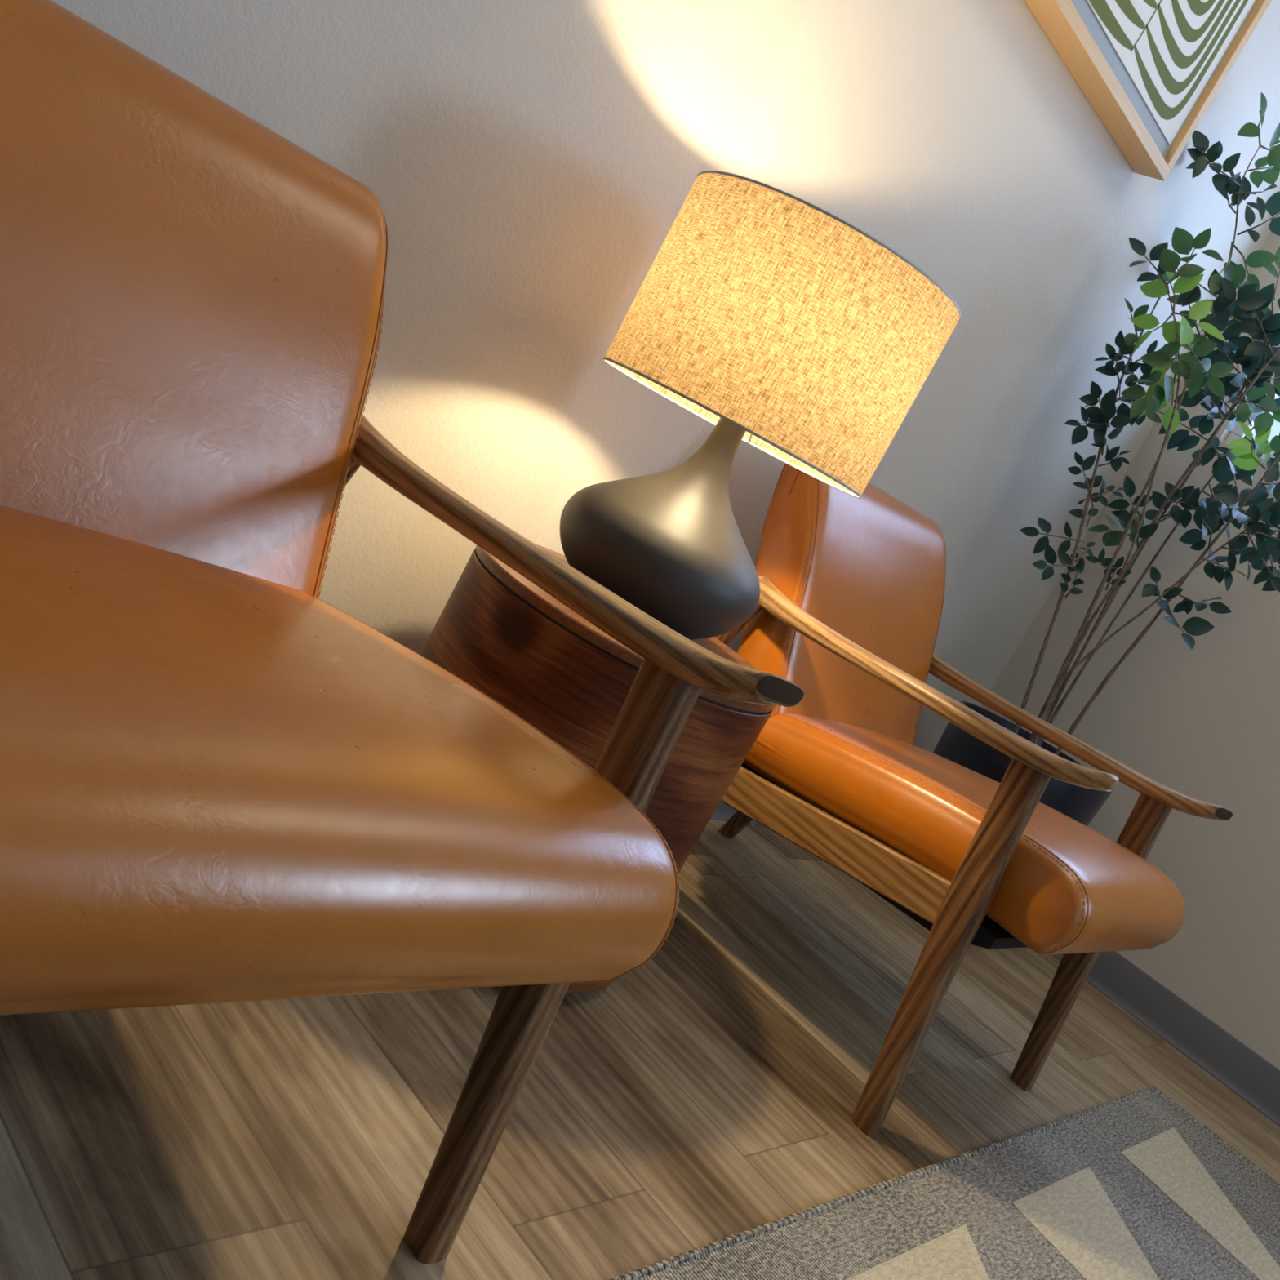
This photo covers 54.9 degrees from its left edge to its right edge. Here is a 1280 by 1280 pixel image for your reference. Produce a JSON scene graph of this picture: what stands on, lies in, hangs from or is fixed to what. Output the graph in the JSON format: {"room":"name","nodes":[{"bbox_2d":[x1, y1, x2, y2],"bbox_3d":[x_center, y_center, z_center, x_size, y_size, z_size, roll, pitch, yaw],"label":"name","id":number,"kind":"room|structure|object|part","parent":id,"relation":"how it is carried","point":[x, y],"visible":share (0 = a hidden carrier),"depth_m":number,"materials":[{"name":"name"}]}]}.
{"room":"waiting room","nodes":[
{"label":"waiting room","id":0,"kind":"room"},
{"bbox_2d":[0,819,1279,1279],"bbox_3d":[0.524,1.473,-1.286,6.606,0.100,7.415,37,13,38],"label":"floor","id":1,"kind":"structure","parent":0,"point":[711,1091],"depth_m":1.35,"materials":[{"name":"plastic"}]},
{"bbox_2d":[0,0,804,1264],"bbox_3d":[-0.482,-0.040,0.900,0.884,0.798,0.904,37,13,38],"label":"armchair","id":2,"kind":"object","parent":1,"relation":"on","point":[220,782],"visible":1,"depth_m":0.96,"materials":[{"name":"leather"}]},
{"bbox_3d":[-0.560,-0.284,1.017,0.279,0.494,0.785,37,13,38],"label":"backrest","id":3,"kind":"part","parent":2,"relation":"part of","materials":[{"name":"leather"}]},
{"bbox_3d":[-0.417,0.016,0.835,0.668,0.183,0.795,37,13,38],"label":"seat","id":4,"kind":"part","parent":2,"relation":"part of","materials":[{"name":"leather"}]},
{"bbox_3d":[-0.497,-0.017,1.454,0.211,0.547,0.034,37,13,38],"label":"leg","id":5,"kind":"part","parent":2,"relation":"part of","materials":[{"name":"brown wood"}]},
{"bbox_3d":[-0.083,0.278,1.059,0.116,0.563,0.039,37,13,38],"label":"leg","id":6,"kind":"part","parent":2,"relation":"part of","materials":[{"name":"brown wood"}]},
{"bbox_3d":[-0.105,-0.089,1.160,0.657,0.072,0.058,37,13,38],"label":"armrest","id":7,"kind":"part","parent":2,"relation":"part of","materials":[{"name":"brown wood"}]},
{"bbox_2d":[420,544,775,994],"bbox_3d":[-0.122,0.169,1.702,0.454,0.470,0.454,37,13,38],"label":"side table","id":8,"kind":"object","parent":1,"relation":"on","point":[497,631],"visible":0.34,"depth_m":1.49,"materials":[{"name":"brown wood"}]},
{"bbox_2d":[560,170,961,639],"bbox_3d":[0.115,-0.269,1.615,0.385,0.540,0.384,37,13,38],"label":"table lamp","id":9,"kind":"object","parent":8,"relation":"on","point":[762,313],"visible":0.9,"depth_m":1.45,"materials":[{"name":"beige fabric"}]},
{"bbox_3d":[0.179,-0.386,1.590,0.378,0.254,0.378,35,11,38],"label":"lamp shade","id":10,"kind":"part","parent":9,"relation":"part of","materials":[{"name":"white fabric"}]},
{"bbox_2d":[606,1085,1279,1279],"bbox_3d":[0.933,1.197,0.827,2.188,0.012,2.639,37,13,38],"label":"rug","id":11,"kind":"object","parent":1,"relation":"on","point":[1133,1186],"visible":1,"depth_m":1.76,"materials":[{"name":"grey fabric"}]},
{"bbox_2d":[714,463,1232,1137],"bbox_3d":[0.456,0.232,2.086,0.884,0.798,0.644,37,13,38],"label":"armchair","id":12,"kind":"object","parent":1,"relation":"on","point":[848,611],"visible":0.88,"depth_m":1.89,"materials":[{"name":"leather"}]},
{"bbox_3d":[0.361,0.232,2.540,0.211,0.547,0.034,37,13,38],"label":"leg","id":13,"kind":"part","parent":12,"relation":"part of","materials":[{"name":"brown wood"}]},
{"bbox_3d":[0.004,0.128,2.088,0.211,0.547,0.034,37,13,38],"label":"leg","id":14,"kind":"part","parent":12,"relation":"part of","materials":[{"name":"brown wood"}]},
{"bbox_3d":[0.207,0.259,1.901,0.640,0.157,0.019,37,13,38],"label":"rail","id":15,"kind":"part","parent":12,"relation":"part of","materials":[{"name":"brown wood"}]},
{"bbox_3d":[0.378,-0.012,2.204,0.279,0.494,0.525,37,13,38],"label":"backrest","id":16,"kind":"part","parent":12,"relation":"part of","materials":[{"name":"leather"}]},
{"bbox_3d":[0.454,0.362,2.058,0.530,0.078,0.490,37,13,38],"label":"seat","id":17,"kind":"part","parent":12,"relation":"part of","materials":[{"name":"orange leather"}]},
{"bbox_3d":[0.397,0.056,1.794,0.657,0.072,0.058,37,13,38],"label":"armrest","id":18,"kind":"part","parent":12,"relation":"part of","materials":[{"name":"brown wood"}]},
{"bbox_3d":[0.418,0.423,1.693,0.116,0.563,0.039,37,13,38],"label":"leg","id":19,"kind":"part","parent":12,"relation":"part of","materials":[{"name":"brown wood"}]},
{"bbox_3d":[0.521,0.288,2.022,0.668,0.183,0.535,37,13,38],"label":"seat","id":20,"kind":"part","parent":12,"relation":"part of","materials":[{"name":"leather"}]},
{"bbox_3d":[0.603,0.458,1.918,0.020,0.040,0.564,37,13,38],"label":"rail","id":21,"kind":"part","parent":12,"relation":"part of","materials":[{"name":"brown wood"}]},
{"bbox_3d":[0.754,0.160,2.246,0.657,0.072,0.058,37,13,38],"label":"armrest","id":22,"kind":"part","parent":12,"relation":"part of","materials":[{"name":"brown wood"}]},
{"bbox_3d":[0.776,0.526,2.145,0.116,0.563,0.039,37,13,38],"label":"leg","id":23,"kind":"part","parent":12,"relation":"part of","materials":[{"name":"brown wood"}]},
{"bbox_2d":[933,92,1279,826],"bbox_3d":[1.090,-0.198,2.749,0.726,1.884,0.510,30,10,5],"label":"potted plant","id":24,"kind":"object","parent":1,"relation":"on","point":[1208,368],"visible":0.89,"depth_m":2.67,"materials":[{"name":"green plant"}]},
{"bbox_3d":[0.825,0.396,2.871,0.388,0.362,0.388,37,13,38],"label":"planter","id":25,"kind":"part","parent":24,"relation":"part of","materials":[{"name":"black ceramic"}]},
{"bbox_2d":[51,0,1279,752],"bbox_3d":[-0.891,-1.232,0.452,0.120,2.600,7.415,37,13,38],"label":"wall","id":26,"kind":"structure","parent":0,"point":[528,165],"depth_m":1.84,"materials":[{"name":"white paint"}]},
{"bbox_2d":[710,801,761,825],"bbox_3d":[-1.446,-0.125,0.629,0.012,0.102,7.162,37,13,38],"label":"baseboard","id":27,"kind":"structure","parent":26,"relation":"attached to","point":[723,812],"depth_m":2.72,"materials":[{"name":"grey rubber"}]},
{"bbox_2d":[1024,0,1271,181],"bbox_3d":[0.930,-1.359,2.088,0.070,0.754,0.960,37,13,38],"label":"framed print","id":28,"kind":"object","parent":26,"relation":"attached to","point":[1150,71],"visible":1,"depth_m":2.32,"materials":[{"name":"brown wood"}]},
{"bbox_2d":[981,233,1279,1069],"bbox_3d":[3.429,0.984,1.253,6.486,2.600,0.120,37,13,38],"label":"wall","id":29,"kind":"structure","parent":0,"point":[1202,722],"depth_m":2.99,"materials":[{"name":"white paint"}]},
{"bbox_2d":[1052,951,1279,1126],"bbox_3d":[2.758,2.020,1.461,6.366,0.102,0.012,37,13,38],"label":"baseboard","id":30,"kind":"structure","parent":29,"relation":"attached to","point":[1255,1080],"depth_m":2.88,"materials":[{"name":"grey rubber"}]},
{"bbox_2d":[1223,372,1279,466],"bbox_3d":[1.995,-0.675,2.760,0.920,0.940,0.050,37,13,38],"label":"window","id":31,"kind":"structure","parent":29,"relation":"in","point":[1237,433],"depth_m":3.09,"materials":[{"name":"white"}]}
]}

